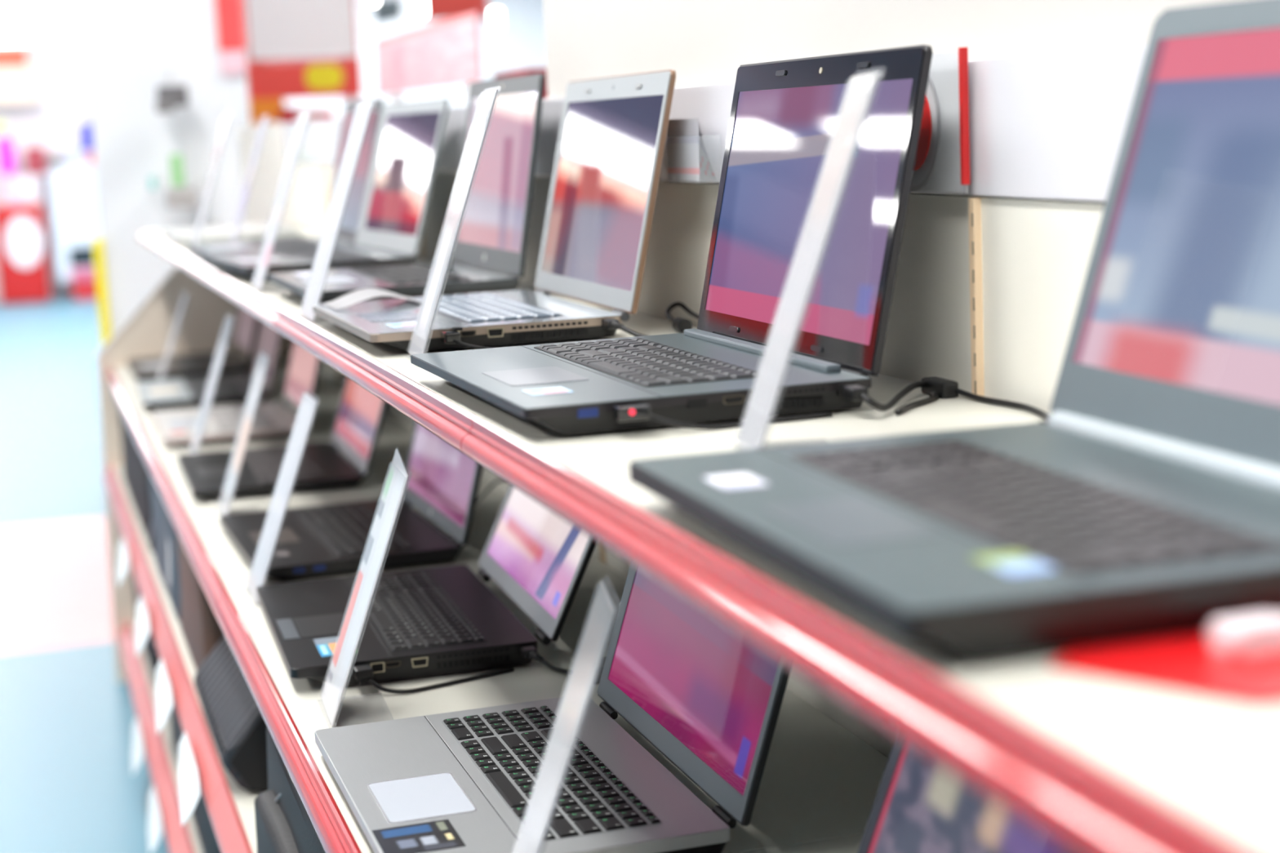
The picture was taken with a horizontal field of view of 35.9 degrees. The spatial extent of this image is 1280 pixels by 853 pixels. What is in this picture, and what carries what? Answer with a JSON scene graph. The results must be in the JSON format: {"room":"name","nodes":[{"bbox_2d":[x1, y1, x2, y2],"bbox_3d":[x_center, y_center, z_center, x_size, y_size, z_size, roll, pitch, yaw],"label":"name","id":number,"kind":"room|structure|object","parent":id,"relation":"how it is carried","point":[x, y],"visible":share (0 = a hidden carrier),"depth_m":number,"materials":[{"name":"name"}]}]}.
{"room":"electronics store","nodes":[
{"label":"electronics store","id":0,"kind":"room"},
{"bbox_2d":[0,295,168,852],"bbox_3d":[-3.960,0.210,8.793,15.000,0.100,26.000,-5,9,-17],"label":"floor","id":1,"kind":"structure","parent":0,"point":[68,784],"depth_m":5.71,"materials":[{"name":"tile"}]},
{"bbox_2d":[0,204,50,304],"bbox_3d":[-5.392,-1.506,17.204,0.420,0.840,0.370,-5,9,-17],"label":"poster","id":2,"kind":"object","parent":1,"relation":"on","point":[24,265],"visible":0.98,"depth_m":17.04,"materials":[{"name":"red"}]},
{"bbox_2d":[4,175,23,205],"bbox_3d":[-5.427,-2.048,17.122,0.140,0.255,0.200,-5,9,-17],"label":"pack","id":3,"kind":"object","parent":2,"relation":"on","point":[14,186],"visible":1,"depth_m":17.03,"materials":[{"name":"white"}]},
{"bbox_2d":[0,134,16,175],"bbox_3d":[-5.478,-2.344,17.064,0.140,0.349,0.200,-5,9,-17],"label":"pack","id":4,"kind":"object","parent":3,"relation":"on","point":[7,159],"visible":1,"depth_m":16.98,"materials":[{"name":"purple"}]},
{"bbox_2d":[0,122,5,135],"bbox_3d":[-5.526,-2.567,17.017,0.100,0.109,0.200,-5,9,-17],"label":"pack","id":5,"kind":"object","parent":4,"relation":"on","point":[2,131],"visible":1,"depth_m":16.93,"materials":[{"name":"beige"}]},
{"bbox_2d":[22,174,39,204],"bbox_3d":[-5.296,-2.060,17.163,0.125,0.255,0.200,-5,9,-17],"label":"pack","id":6,"kind":"object","parent":2,"relation":"on","point":[30,184],"visible":1,"depth_m":17.07,"materials":[{"name":"white"}]},
{"bbox_2d":[23,146,48,174],"bbox_3d":[-5.247,-2.310,17.143,0.180,0.239,0.200,-5,9,-17],"label":"pack","id":7,"kind":"object","parent":6,"relation":"on","point":[35,157],"visible":1,"depth_m":17.05,"materials":[{"name":"red"}]},
{"bbox_2d":[0,0,101,297],"bbox_3d":[-5.534,-2.583,17.410,2.800,2.917,0.550,-5,9,-17],"label":"wall","id":8,"kind":"structure","parent":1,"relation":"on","point":[44,94],"depth_m":17.42,"materials":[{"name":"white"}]},
{"bbox_2d":[0,0,49,43],"bbox_3d":[-5.845,-3.636,17.048,1.380,0.660,0.018,-5,9,-17],"label":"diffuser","id":9,"kind":"object","parent":8,"relation":"attached to","point":[21,21],"depth_m":17.21,"materials":[{"name":"white"}]},
{"bbox_2d":[47,165,98,300],"bbox_3d":[-4.952,-1.700,17.322,0.370,1.150,0.406,-5,9,-17],"label":"display cabinet","id":10,"kind":"object","parent":1,"relation":"on","point":[72,188],"visible":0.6,"depth_m":17.12,"materials":[{"name":"white"}]},
{"bbox_2d":[47,155,63,167],"bbox_3d":[-5.090,-2.306,17.195,0.132,0.096,0.200,-5,9,-17],"label":"pack","id":11,"kind":"object","parent":10,"relation":"on","point":[54,161],"visible":1,"depth_m":17.10,"materials":[{"name":"grey"}]},
{"bbox_2d":[64,146,81,166],"bbox_3d":[-4.948,-2.355,17.234,0.130,0.165,0.200,-5,9,-17],"label":"pack","id":12,"kind":"object","parent":10,"relation":"on","point":[73,155],"visible":1,"depth_m":17.14,"materials":[{"name":"white"}]},
{"bbox_2d":[86,151,94,165],"bbox_3d":[-4.776,-2.351,17.290,0.130,0.125,0.200,-5,9,-17],"label":"pack","id":13,"kind":"object","parent":10,"relation":"on","point":[90,157],"visible":0.46,"depth_m":17.20,"materials":[{"name":"pink"}]},
{"bbox_2d":[79,122,93,151],"bbox_3d":[-4.808,-2.534,17.254,0.160,0.249,0.200,-5,9,-17],"label":"pack","id":14,"kind":"object","parent":13,"relation":"on","point":[85,128],"visible":0.56,"depth_m":17.15,"materials":[{"name":"blue"}]},
{"bbox_2d":[80,0,250,346],"bbox_3d":[-1.358,-0.606,5.800,0.484,2.200,0.340,-5,9,-17],"label":"wall","id":15,"kind":"structure","parent":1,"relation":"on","point":[133,48],"depth_m":5.84,"materials":[{"name":"white"}]},
{"bbox_2d":[148,176,156,190],"bbox_3d":[-1.422,-0.710,5.754,0.018,0.040,0.050,-5,9,-17],"label":"pack","id":16,"kind":"object","parent":15,"relation":"hanging from","point":[152,180],"visible":1,"depth_m":5.73,"materials":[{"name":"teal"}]},
{"bbox_2d":[155,100,174,112],"bbox_3d":[-1.371,-0.924,5.698,0.050,0.035,0.050,-5,9,-17],"label":"pack","id":17,"kind":"object","parent":15,"relation":"hanging from","point":[162,106],"visible":1,"depth_m":5.67,"materials":[{"name":"grey"}]},
{"bbox_2d":[156,84,188,106],"bbox_3d":[-1.359,-0.961,5.739,0.085,0.060,0.050,-5,9,-17],"label":"pack","id":18,"kind":"object","parent":15,"relation":"hanging from","point":[178,94],"visible":0.86,"depth_m":5.72,"materials":[{"name":"grey"}]},
{"bbox_2d":[168,154,184,186],"bbox_3d":[-1.354,-0.748,5.771,0.035,0.095,0.050,-5,9,-17],"label":"pack","id":19,"kind":"object","parent":15,"relation":"hanging from","point":[176,166],"visible":1,"depth_m":5.75,"materials":[{"name":"green"}]},
{"bbox_2d":[165,187,197,208],"bbox_3d":[-1.343,-0.670,5.785,0.085,0.055,0.050,-5,9,-17],"label":"pack","id":20,"kind":"object","parent":15,"relation":"hanging from","point":[185,197],"visible":1,"depth_m":5.76,"materials":[{"name":"grey"}]},
{"bbox_2d":[215,0,245,75],"bbox_3d":[-1.222,-1.353,5.827,0.074,0.620,0.012,-5,9,-17],"label":"wall sign","id":21,"kind":"object","parent":15,"relation":"attached to","point":[228,12],"visible":1,"depth_m":5.85,"materials":[{"name":"red"}]},
{"bbox_2d":[241,0,362,124],"bbox_3d":[-1.231,-0.847,7.416,0.421,2.170,0.086,-5,9,-17],"label":"sign","id":22,"kind":"object","parent":1,"relation":"on","point":[279,29],"visible":0.7,"depth_m":7.30,"materials":[{"name":"white"}]},
{"bbox_2d":[246,0,356,59],"bbox_3d":[-1.258,-1.638,7.283,0.400,0.545,0.012,-5,9,-17],"label":"poster","id":23,"kind":"object","parent":22,"relation":"on","point":[279,29],"depth_m":7.30,"materials":[{"name":"white paper"}]},
{"bbox_2d":[374,10,481,106],"bbox_3d":[-0.451,-0.131,4.565,0.027,1.559,1.110,-5,9,-17],"label":"sign","id":24,"kind":"object","parent":1,"relation":"on","point":[445,52],"visible":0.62,"depth_m":4.35,"materials":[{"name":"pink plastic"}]},
{"bbox_2d":[93,43,1147,758],"bbox_3d":[-0.469,0.211,3.005,0.527,1.362,6.050,-5,9,-17],"label":"panel","id":25,"kind":"object","parent":1,"relation":"on","point":[987,291],"visible":0.17,"depth_m":1.51,"materials":[{"name":"metal"}]},
{"bbox_2d":[116,621,202,852],"bbox_3d":[-0.297,0.819,2.611,0.496,0.039,5.039,-5,9,-17],"label":"display shelf","id":26,"kind":"object","parent":25,"relation":"attached to","point":[161,759],"visible":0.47,"depth_m":3.91,"materials":[{"name":"red plastic"}]},
{"bbox_2d":[131,716,143,775],"bbox_3d":[-1.024,0.653,4.022,0.026,0.054,0.250,-5,9,-14],"label":"price card","id":27,"kind":"object","parent":26,"relation":"attached to","point":[137,750],"visible":1,"depth_m":4.00,"materials":[{"name":"white"}]},
{"bbox_2d":[133,574,159,686],"bbox_3d":[-1.025,0.373,4.571,0.267,0.314,0.599,-5,9,-17],"label":"laptop bag","id":28,"kind":"object","parent":26,"relation":"on","point":[151,652],"visible":0.04,"depth_m":4.30,"materials":[{"name":"black fabric"}]},
{"bbox_2d":[147,785,162,852],"bbox_3d":[-0.881,0.715,3.579,0.026,0.054,0.250,-5,9,-14],"label":"price card","id":29,"kind":"object","parent":26,"relation":"attached to","point":[154,822],"visible":1,"depth_m":3.55,"materials":[{"name":"white"}]},
{"bbox_2d":[169,699,220,852],"bbox_3d":[-0.649,0.531,3.416,0.267,0.324,0.947,-5,9,-17],"label":"laptop bag","id":30,"kind":"object","parent":26,"relation":"on","point":[203,825],"visible":0.06,"depth_m":3.22,"materials":[{"name":"black fabric"}]},
{"bbox_2d":[103,464,267,852],"bbox_3d":[-0.314,0.426,2.550,0.496,0.039,5.039,-5,9,-17],"label":"display shelf","id":31,"kind":"object","parent":25,"relation":"attached to","point":[230,807],"visible":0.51,"depth_m":2.88,"materials":[{"name":"red plastic"}]},
{"bbox_2d":[116,537,128,587],"bbox_3d":[-1.020,0.269,3.895,0.026,0.054,0.250,-5,9,-14],"label":"price card","id":32,"kind":"object","parent":31,"relation":"attached to","point":[123,555],"visible":1,"depth_m":3.87,"materials":[{"name":"white"}]},
{"bbox_2d":[120,410,154,554],"bbox_3d":[-0.941,0.084,4.186,0.266,0.201,0.899,-5,9,-17],"label":"laptop bag","id":33,"kind":"object","parent":31,"relation":"on","point":[135,472],"visible":0.13,"depth_m":4.06,"materials":[{"name":"black fabric"}]},
{"bbox_2d":[134,595,150,657],"bbox_3d":[-0.852,0.342,3.377,0.026,0.054,0.250,-5,9,-14],"label":"price card","id":34,"kind":"object","parent":31,"relation":"attached to","point":[142,629],"visible":1,"depth_m":3.35,"materials":[{"name":"white"}]},
{"bbox_2d":[147,473,180,622],"bbox_3d":[-0.713,0.187,3.455,0.264,0.200,0.521,-5,9,-17],"label":"laptop bag","id":35,"kind":"object","parent":31,"relation":"on","point":[165,534],"visible":0.18,"depth_m":3.36,"materials":[{"name":"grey fabric"}]},
{"bbox_2d":[155,657,173,734],"bbox_3d":[-0.712,0.403,2.943,0.026,0.054,0.250,-5,9,-14],"label":"price card","id":36,"kind":"object","parent":31,"relation":"attached to","point":[163,695],"visible":1,"depth_m":2.92,"materials":[{"name":"white"}]},
{"bbox_2d":[178,731,200,826],"bbox_3d":[-0.586,0.457,2.557,0.026,0.054,0.250,-5,9,-14],"label":"price card","id":37,"kind":"object","parent":31,"relation":"attached to","point":[189,793],"visible":1,"depth_m":2.53,"materials":[{"name":"white"}]},
{"bbox_2d":[176,534,224,671],"bbox_3d":[-0.549,0.249,2.990,0.279,0.206,0.400,-5,9,-17],"label":"laptop bag","id":38,"kind":"object","parent":31,"relation":"on","point":[201,629],"visible":0.15,"depth_m":2.84,"materials":[{"name":"brown leather"}]},
{"bbox_2d":[193,635,267,791],"bbox_3d":[-0.414,0.300,2.583,0.311,0.214,0.404,-5,9,-17],"label":"laptop bag","id":39,"kind":"object","parent":31,"relation":"on","point":[237,726],"visible":0.23,"depth_m":2.43,"materials":[{"name":"black fabric"}]},
{"bbox_2d":[254,728,324,852],"bbox_3d":[-0.178,0.401,1.890,0.332,0.210,0.579,-5,9,-17],"label":"backpack","id":40,"kind":"object","parent":31,"relation":"on","point":[283,824],"visible":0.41,"depth_m":1.93,"materials":[{"name":"black fabric"}]},
{"bbox_2d":[105,353,888,852],"bbox_3d":[-0.312,0.185,2.517,0.470,0.040,5.039,-5,9,-17],"label":"display shelf","id":41,"kind":"object","parent":25,"relation":"attached to","point":[820,783],"visible":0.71,"depth_m":1.93,"materials":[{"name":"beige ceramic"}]},
{"bbox_2d":[157,292,187,380],"bbox_3d":[-1.043,-0.194,4.398,0.084,0.205,0.100,-5,9,-17],"label":"sign holder","id":42,"kind":"object","parent":41,"relation":"on","point":[181,308],"visible":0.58,"depth_m":4.39,"materials":[{"name":"white plastic"}]},
{"bbox_2d":[127,306,259,381],"bbox_3d":[-1.046,-0.261,4.660,0.317,0.260,0.378,-5,9,-17],"label":"laptop","id":43,"kind":"object","parent":41,"relation":"on","point":[200,364],"visible":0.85,"depth_m":4.61,"materials":[{"name":"black plastic"}]},
{"bbox_2d":[137,321,282,410],"bbox_3d":[-0.902,-0.192,4.170,0.318,0.260,0.378,-5,9,-15],"label":"laptop","id":44,"kind":"object","parent":41,"relation":"on","point":[229,389],"visible":0.8,"depth_m":4.10,"materials":[{"name":"black plastic"}]},
{"bbox_2d":[189,315,233,453],"bbox_3d":[-0.735,-0.068,3.384,0.090,0.240,0.100,-5,9,-17],"label":"sign holder","id":45,"kind":"object","parent":41,"relation":"on","point":[228,322],"visible":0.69,"depth_m":3.38,"materials":[{"name":"white plastic"}]},
{"bbox_2d":[153,342,321,447],"bbox_3d":[-0.747,-0.124,3.691,0.318,0.259,0.378,-5,9,-16],"label":"laptop","id":46,"kind":"object","parent":41,"relation":"on","point":[272,420],"visible":0.72,"depth_m":3.66,"materials":[{"name":"grey"}]},
{"bbox_2d":[217,351,269,515],"bbox_3d":[-0.571,0.013,2.838,0.086,0.233,0.100,-5,9,-17],"label":"sign holder","id":47,"kind":"object","parent":41,"relation":"on","point":[263,360],"visible":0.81,"depth_m":2.83,"materials":[{"name":"white plastic"}]},
{"bbox_2d":[177,377,386,500],"bbox_3d":[-0.567,-0.037,3.166,0.334,0.231,0.378,-5,9,-16],"label":"laptop","id":48,"kind":"object","parent":41,"relation":"on","point":[361,413],"visible":0.73,"depth_m":3.13,"materials":[{"name":"black"}]},
{"bbox_2d":[247,391,317,603],"bbox_3d":[-0.425,0.082,2.339,0.094,0.236,0.100,-5,9,-17],"label":"sign holder","id":49,"kind":"object","parent":41,"relation":"on","point":[308,405],"visible":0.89,"depth_m":2.33,"materials":[{"name":"white plastic"}]},
{"bbox_2d":[219,422,483,581],"bbox_3d":[-0.376,0.028,2.604,0.325,0.259,0.378,-5,9,-18],"label":"laptop","id":50,"kind":"object","parent":41,"relation":"on","point":[443,482],"visible":0.73,"depth_m":2.57,"materials":[{"name":"black"}]},
{"bbox_2d":[320,447,408,726],"bbox_3d":[-0.258,0.149,1.846,0.093,0.241,0.100,-5,9,-14],"label":"price tag","id":51,"kind":"object","parent":41,"relation":"on","point":[397,477],"visible":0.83,"depth_m":1.84,"materials":[{"name":"white plastic"}]},
{"bbox_2d":[256,484,597,686],"bbox_3d":[-0.217,0.100,2.133,0.372,0.246,0.384,-5,9,-15],"label":"laptop","id":52,"kind":"object","parent":41,"relation":"on","point":[420,623],"visible":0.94,"depth_m":2.09,"materials":[{"name":"black"}]},
{"bbox_2d":[371,663,383,671],"bbox_3d":[-0.258,0.237,1.941,0.011,0.008,0.002,-5,9,-15],"label":"socket","id":53,"kind":"object","parent":52,"relation":"attached to","point":[375,667],"depth_m":1.94,"materials":[{"name":"black"}]},
{"bbox_2d":[386,662,399,666],"bbox_3d":[-0.244,0.234,1.945,0.013,0.004,0.002,-5,9,-15],"label":"socket","id":54,"kind":"object","parent":52,"relation":"attached to","point":[395,664],"depth_m":1.94,"materials":[{"name":"plastic"}]},
{"bbox_2d":[413,658,426,666],"bbox_3d":[-0.218,0.233,1.952,0.014,0.006,0.002,-5,9,-15],"label":"socket","id":55,"kind":"object","parent":52,"relation":"attached to","point":[423,661],"depth_m":1.95,"materials":[{"name":"metal"}]},
{"bbox_2d":[352,664,513,693],"bbox_3d":[-0.199,0.242,1.938,0.160,0.024,0.039,-5,9,-17],"label":"security tether","id":56,"kind":"object","parent":41,"relation":"on","point":[363,674],"visible":1,"depth_m":1.92,"materials":[{"name":"black plastic"}]},
{"bbox_2d":[475,478,503,505],"bbox_3d":[-0.169,0.110,2.694,0.074,0.054,0.340,-7,10,-26],"label":"power cable","id":57,"kind":"object","parent":41,"relation":"on","point":[495,482],"visible":0.2,"depth_m":2.85,"materials":[{"name":"black plastic"}]},
{"bbox_2d":[315,563,791,852],"bbox_3d":[-0.070,0.173,1.583,0.339,0.257,0.378,-5,9,-17],"label":"laptop","id":58,"kind":"object","parent":41,"relation":"on","point":[707,698],"visible":0.83,"depth_m":1.56,"materials":[{"name":"silver metal"}]},
{"bbox_2d":[520,645,606,684],"bbox_3d":[-0.014,0.226,1.987,0.194,0.025,0.109,-9,11,-36],"label":"lead","id":59,"kind":"object","parent":41,"relation":"on","point":[530,651],"visible":0.34,"depth_m":1.95,"materials":[{"name":"black plastic"}]},
{"bbox_2d":[514,579,617,852],"bbox_3d":[-0.057,0.226,1.305,0.093,0.236,0.092,-4,9,-6],"label":"price tag","id":60,"kind":"object","parent":41,"relation":"on","point":[603,613],"visible":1,"depth_m":1.30,"materials":[{"name":"white plastic"}]},
{"bbox_2d":[857,737,1070,852],"bbox_3d":[0.115,0.241,1.114,0.354,0.250,0.378,-5,9,-17],"label":"laptop","id":61,"kind":"object","parent":41,"relation":"on","point":[919,806],"visible":0.02,"depth_m":1.26,"materials":[{"name":"black"}]},
{"bbox_2d":[666,118,715,180],"bbox_3d":[0.051,-0.275,1.965,0.026,0.062,0.110,-5,9,-17],"label":"brochure holder","id":62,"kind":"object","parent":25,"relation":"attached to","point":[687,157],"visible":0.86,"depth_m":1.95,"materials":[{"name":"white"}]},
{"bbox_2d":[137,222,1279,852],"bbox_3d":[-0.278,-0.145,2.482,0.367,0.035,5.039,-5,9,-17],"label":"display shelf","id":63,"kind":"object","parent":25,"relation":"attached to","point":[1091,763],"visible":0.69,"depth_m":0.79,"materials":[{"name":"white laminate"}]},
{"bbox_2d":[189,115,230,254],"bbox_3d":[-0.803,-0.451,3.679,0.092,0.258,0.100,-5,9,-17],"label":"sign holder","id":64,"kind":"object","parent":63,"relation":"on","point":[226,118],"visible":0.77,"depth_m":3.67,"materials":[{"name":"white plastic"}]},
{"bbox_2d":[163,222,302,246],"bbox_3d":[-0.865,-0.408,4.179,0.254,0.022,0.370,-5,9,-17],"label":"laptop","id":65,"kind":"object","parent":63,"relation":"on","point":[177,237],"visible":0.81,"depth_m":4.04,"materials":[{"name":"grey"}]},
{"bbox_2d":[230,115,267,240],"bbox_3d":[-0.765,-0.478,3.854,0.092,0.255,0.075,-5,9,-17],"label":"sign holder","id":66,"kind":"object","parent":63,"relation":"on","point":[264,121],"visible":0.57,"depth_m":3.85,"materials":[{"name":"white plastic"}]},
{"bbox_2d":[251,113,309,289],"bbox_3d":[-0.505,-0.317,2.771,0.092,0.245,0.100,-5,9,-17],"label":"sign holder","id":67,"kind":"object","parent":63,"relation":"on","point":[300,126],"visible":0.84,"depth_m":2.77,"materials":[{"name":"white plastic"}]},
{"bbox_2d":[186,97,383,258],"bbox_3d":[-0.627,-0.430,3.461,0.313,0.269,0.378,-5,9,-17],"label":"laptop","id":68,"kind":"object","parent":63,"relation":"on","point":[349,223],"visible":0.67,"depth_m":3.42,"materials":[{"name":"black plastic"}]},
{"bbox_2d":[204,97,448,282],"bbox_3d":[-0.498,-0.373,3.093,0.324,0.258,0.379,-6,9,-21],"label":"laptop","id":69,"kind":"object","parent":63,"relation":"on","point":[410,134],"visible":0.83,"depth_m":3.09,"materials":[{"name":"silver plastic"}]},
{"bbox_2d":[300,102,373,320],"bbox_3d":[-0.352,-0.249,2.281,0.092,0.248,0.100,-5,9,-17],"label":"sign holder","id":70,"kind":"object","parent":63,"relation":"on","point":[362,112],"visible":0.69,"depth_m":2.28,"materials":[{"name":"white plastic"}]},
{"bbox_2d":[268,72,545,303],"bbox_3d":[-0.310,-0.306,2.548,0.304,0.275,0.378,-5,9,-18],"label":"laptop","id":71,"kind":"object","parent":63,"relation":"on","point":[493,234],"visible":0.87,"depth_m":2.52,"materials":[{"name":"grey plastic"}]},
{"bbox_2d":[408,88,497,355],"bbox_3d":[-0.174,-0.186,1.823,0.092,0.248,0.092,-5,9,-13],"label":"sign holder","id":72,"kind":"object","parent":63,"relation":"on","point":[486,100],"visible":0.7,"depth_m":1.82,"materials":[{"name":"white plastic"}]},
{"bbox_2d":[440,326,489,349],"bbox_3d":[-0.110,-0.082,1.867,0.168,0.024,0.028,0,9,13],"label":"security tether","id":73,"kind":"object","parent":63,"relation":"on","point":[454,336],"visible":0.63,"depth_m":1.87,"materials":[{"name":"black"}]},
{"bbox_2d":[311,69,675,351],"bbox_3d":[-0.166,-0.232,2.081,0.319,0.261,0.381,-5,9,-17],"label":"laptop","id":74,"kind":"object","parent":63,"relation":"on","point":[613,130],"visible":0.9,"depth_m":2.06,"materials":[{"name":"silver metal"}]},
{"bbox_2d":[324,288,422,309],"bbox_3d":[-0.294,-0.144,2.190,0.100,0.014,0.090,-5,9,-17],"label":"leaflet","id":75,"kind":"object","parent":74,"relation":"on","point":[353,297],"visible":0.97,"depth_m":2.19,"materials":[{"name":"grey"}]},
{"bbox_2d":[461,330,475,336],"bbox_3d":[-0.166,-0.090,1.901,0.013,0.004,0.002,-5,9,-17],"label":"socket","id":76,"kind":"object","parent":74,"relation":"attached to","point":[464,333],"depth_m":1.90,"materials":[{"name":"black"}]},
{"bbox_2d":[488,328,502,336],"bbox_3d":[-0.140,-0.091,1.909,0.014,0.006,0.002,-5,9,-17],"label":"socket","id":77,"kind":"object","parent":74,"relation":"attached to","point":[493,332],"depth_m":1.91,"materials":[{"name":"metal"}]},
{"bbox_2d":[603,302,698,336],"bbox_3d":[0.020,-0.102,1.962,0.121,0.023,0.209,-5,9,-17],"label":"lead","id":78,"kind":"object","parent":63,"relation":"on","point":[678,324],"visible":0.68,"depth_m":1.97,"materials":[{"name":"black plastic"}]},
{"bbox_2d":[410,44,933,435],"bbox_3d":[0.008,-0.153,1.535,0.315,0.256,0.378,-5,9,-18],"label":"laptop","id":79,"kind":"object","parent":63,"relation":"on","point":[784,114],"visible":0.98,"depth_m":1.51,"materials":[{"name":"black"}]},
{"bbox_2d":[724,395,742,403],"bbox_3d":[0.065,-0.019,1.374,0.013,0.004,0.002,-5,9,-18],"label":"socket","id":80,"kind":"object","parent":79,"relation":"attached to","point":[732,399],"depth_m":1.37,"materials":[{"name":"plastic"}]},
{"bbox_2d":[837,382,855,395],"bbox_3d":[0.146,-0.026,1.400,0.013,0.008,0.004,-5,9,-18],"label":"power socket","id":81,"kind":"object","parent":79,"relation":"attached to","point":[840,392],"depth_m":1.40,"materials":[{"name":"plastic"}]},
{"bbox_2d":[613,403,833,429],"bbox_3d":[0.060,-0.009,1.359,0.161,0.022,0.016,-5,9,-17],"label":"security tether","id":82,"kind":"object","parent":63,"relation":"on","point":[641,411],"visible":0.96,"depth_m":1.34,"materials":[{"name":"black"}]},
{"bbox_2d":[628,408,635,415],"bbox_3d":[-0.005,-0.010,1.331,0.004,0.004,0.002,-5,9,-17],"label":"indicator light","id":83,"kind":"object","parent":82,"relation":"attached to","point":[631,411],"depth_m":1.33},
{"bbox_2d":[737,73,879,449],"bbox_3d":[0.102,-0.099,1.220,0.089,0.236,0.100,-3,9,-2],"label":"sign holder","id":84,"kind":"object","parent":63,"relation":"on","point":[860,89],"visible":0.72,"depth_m":1.21,"materials":[{"name":"white plastic"}]},
{"bbox_2d":[894,391,938,415],"bbox_3d":[0.204,-0.019,1.433,0.019,0.004,0.115,0,9,18],"label":"power cable","id":85,"kind":"object","parent":63,"relation":"on","point":[935,396],"visible":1,"depth_m":1.42,"materials":[{"name":"black plastic"}]},
{"bbox_2d":[843,376,1049,424],"bbox_3d":[0.225,-0.012,1.329,0.118,0.021,0.306,-5,9,-17],"label":"lead","id":86,"kind":"object","parent":63,"relation":"on","point":[946,388],"visible":0.8,"depth_m":1.41,"materials":[{"name":"black plastic"}]},
{"bbox_2d":[628,0,1279,661],"bbox_3d":[0.204,-0.074,0.946,0.338,0.262,0.378,-5,9,-16],"label":"laptop","id":87,"kind":"object","parent":63,"relation":"on","point":[1146,503],"visible":1,"depth_m":1.00,"materials":[{"name":"black"}]},
{"bbox_2d":[1049,631,1279,705],"bbox_3d":[0.228,0.088,0.745,0.143,0.002,0.112,0,9,13],"label":"mouse pad","id":88,"kind":"object","parent":63,"relation":"on","point":[1184,663],"visible":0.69,"depth_m":0.74,"materials":[{"name":"red"}]},
{"bbox_2d":[1207,611,1279,656],"bbox_3d":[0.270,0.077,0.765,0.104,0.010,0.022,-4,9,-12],"label":"computer mouse","id":89,"kind":"object","parent":88,"relation":"on","point":[1258,633],"visible":1,"depth_m":0.75,"materials":[{"name":"white"}]},
{"bbox_2d":[910,46,970,192],"bbox_3d":[0.202,-0.234,1.520,0.006,0.105,0.214,-5,9,-17],"label":"sign","id":90,"kind":"object","parent":25,"relation":"attached to","point":[942,159],"visible":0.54,"depth_m":1.45,"materials":[{"name":"white"}]},
{"bbox_3d":[-0.179,-0.008,4.421,0.360,1.337,2.900,-5,9,-17],"label":"gondola","id":91,"kind":"object","parent":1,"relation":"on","visible":0},
{"bbox_2d":[493,67,547,98],"bbox_3d":[-0.230,-0.662,3.952,0.060,0.102,0.280,-5,9,-17],"label":"product box","id":92,"kind":"object","parent":91,"relation":"on","point":[526,71],"visible":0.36,"depth_m":3.82,"materials":[{"name":"red"}]},
{"bbox_3d":[-1.175,-0.387,7.335,0.460,1.282,0.225,-5,9,-17],"label":"shelf","id":93,"kind":"object","parent":1,"relation":"on","visible":0},
{"bbox_2d":[279,106,296,123],"bbox_3d":[-1.282,-1.090,7.199,0.047,0.150,0.100,-5,9,-17],"label":"product box","id":94,"kind":"object","parent":93,"relation":"on","point":[286,114],"visible":0.44,"depth_m":7.15,"materials":[{"name":"red"}]},
{"bbox_2d":[295,107,315,121],"bbox_3d":[-1.220,-1.091,7.219,0.063,0.142,0.100,-5,9,-17],"label":"product box","id":95,"kind":"object","parent":93,"relation":"on","point":[312,111],"visible":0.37,"depth_m":7.17,"materials":[{"name":"pink"}]},
{"bbox_2d":[315,110,333,119],"bbox_3d":[-1.155,-1.093,7.240,0.055,0.132,0.100,-5,9,-17],"label":"product box","id":96,"kind":"object","parent":93,"relation":"on","point":[320,114],"visible":0.36,"depth_m":7.19,"materials":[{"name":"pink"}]},
{"bbox_3d":[-1.400,-1.083,7.289,0.075,0.065,0.100,-5,9,-17],"label":"product box","id":97,"kind":"object","parent":93,"relation":"on","visible":0},
{"bbox_2d":[248,97,284,123],"bbox_3d":[-1.380,-1.165,7.284,0.125,0.087,0.100,-5,9,-17],"label":"product box","id":98,"kind":"object","parent":97,"relation":"on","point":[259,108],"visible":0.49,"depth_m":7.23,"materials":[{"name":"orange"}]},
{"bbox_2d":[241,0,546,124],"bbox_3d":[-8.022,-3.132,20.848,15.000,3.167,0.100,-5,9,-17],"label":"wall","id":99,"kind":"structure","parent":0,"point":[519,43],"depth_m":22.61,"materials":[{"name":"paint"}]},
{"bbox_2d":[542,0,1238,201],"bbox_3d":[0.610,-0.340,0.419,0.090,3.147,4.560,-5,9,-17],"label":"wall partition","id":100,"kind":"structure","parent":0,"point":[704,42],"depth_m":1.77,"materials":[{"name":"grey"}]},
{"bbox_3d":[-4.102,-3.016,8.294,15.000,0.100,26.000,-5,9,-17],"label":"ceiling","id":101,"kind":"structure","parent":0,"visible":0},
{"bbox_2d":[373,0,401,23],"bbox_3d":[-1.104,-2.402,8.319,0.110,1.380,0.050,-5,9,-17],"label":"panel","id":102,"kind":"object","parent":101,"relation":"hanging from","point":[384,11],"visible":0.9,"depth_m":8.39,"materials":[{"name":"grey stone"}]},
{"bbox_2d":[422,0,488,20],"bbox_3d":[-0.824,-2.433,8.405,0.280,1.370,0.050,-5,9,-17],"label":"fascia board","id":103,"kind":"object","parent":101,"relation":"hanging from","point":[434,9],"visible":0.85,"depth_m":8.47,"materials":[{"name":"red"}]},
{"bbox_2d":[487,0,501,30],"bbox_3d":[-0.653,-2.405,8.354,0.044,1.425,0.068,-5,9,-17],"label":"spot lamp","id":104,"kind":"object","parent":101,"relation":"hanging from","point":[494,16],"visible":1,"depth_m":8.43,"materials":[{"name":"white plastic"}]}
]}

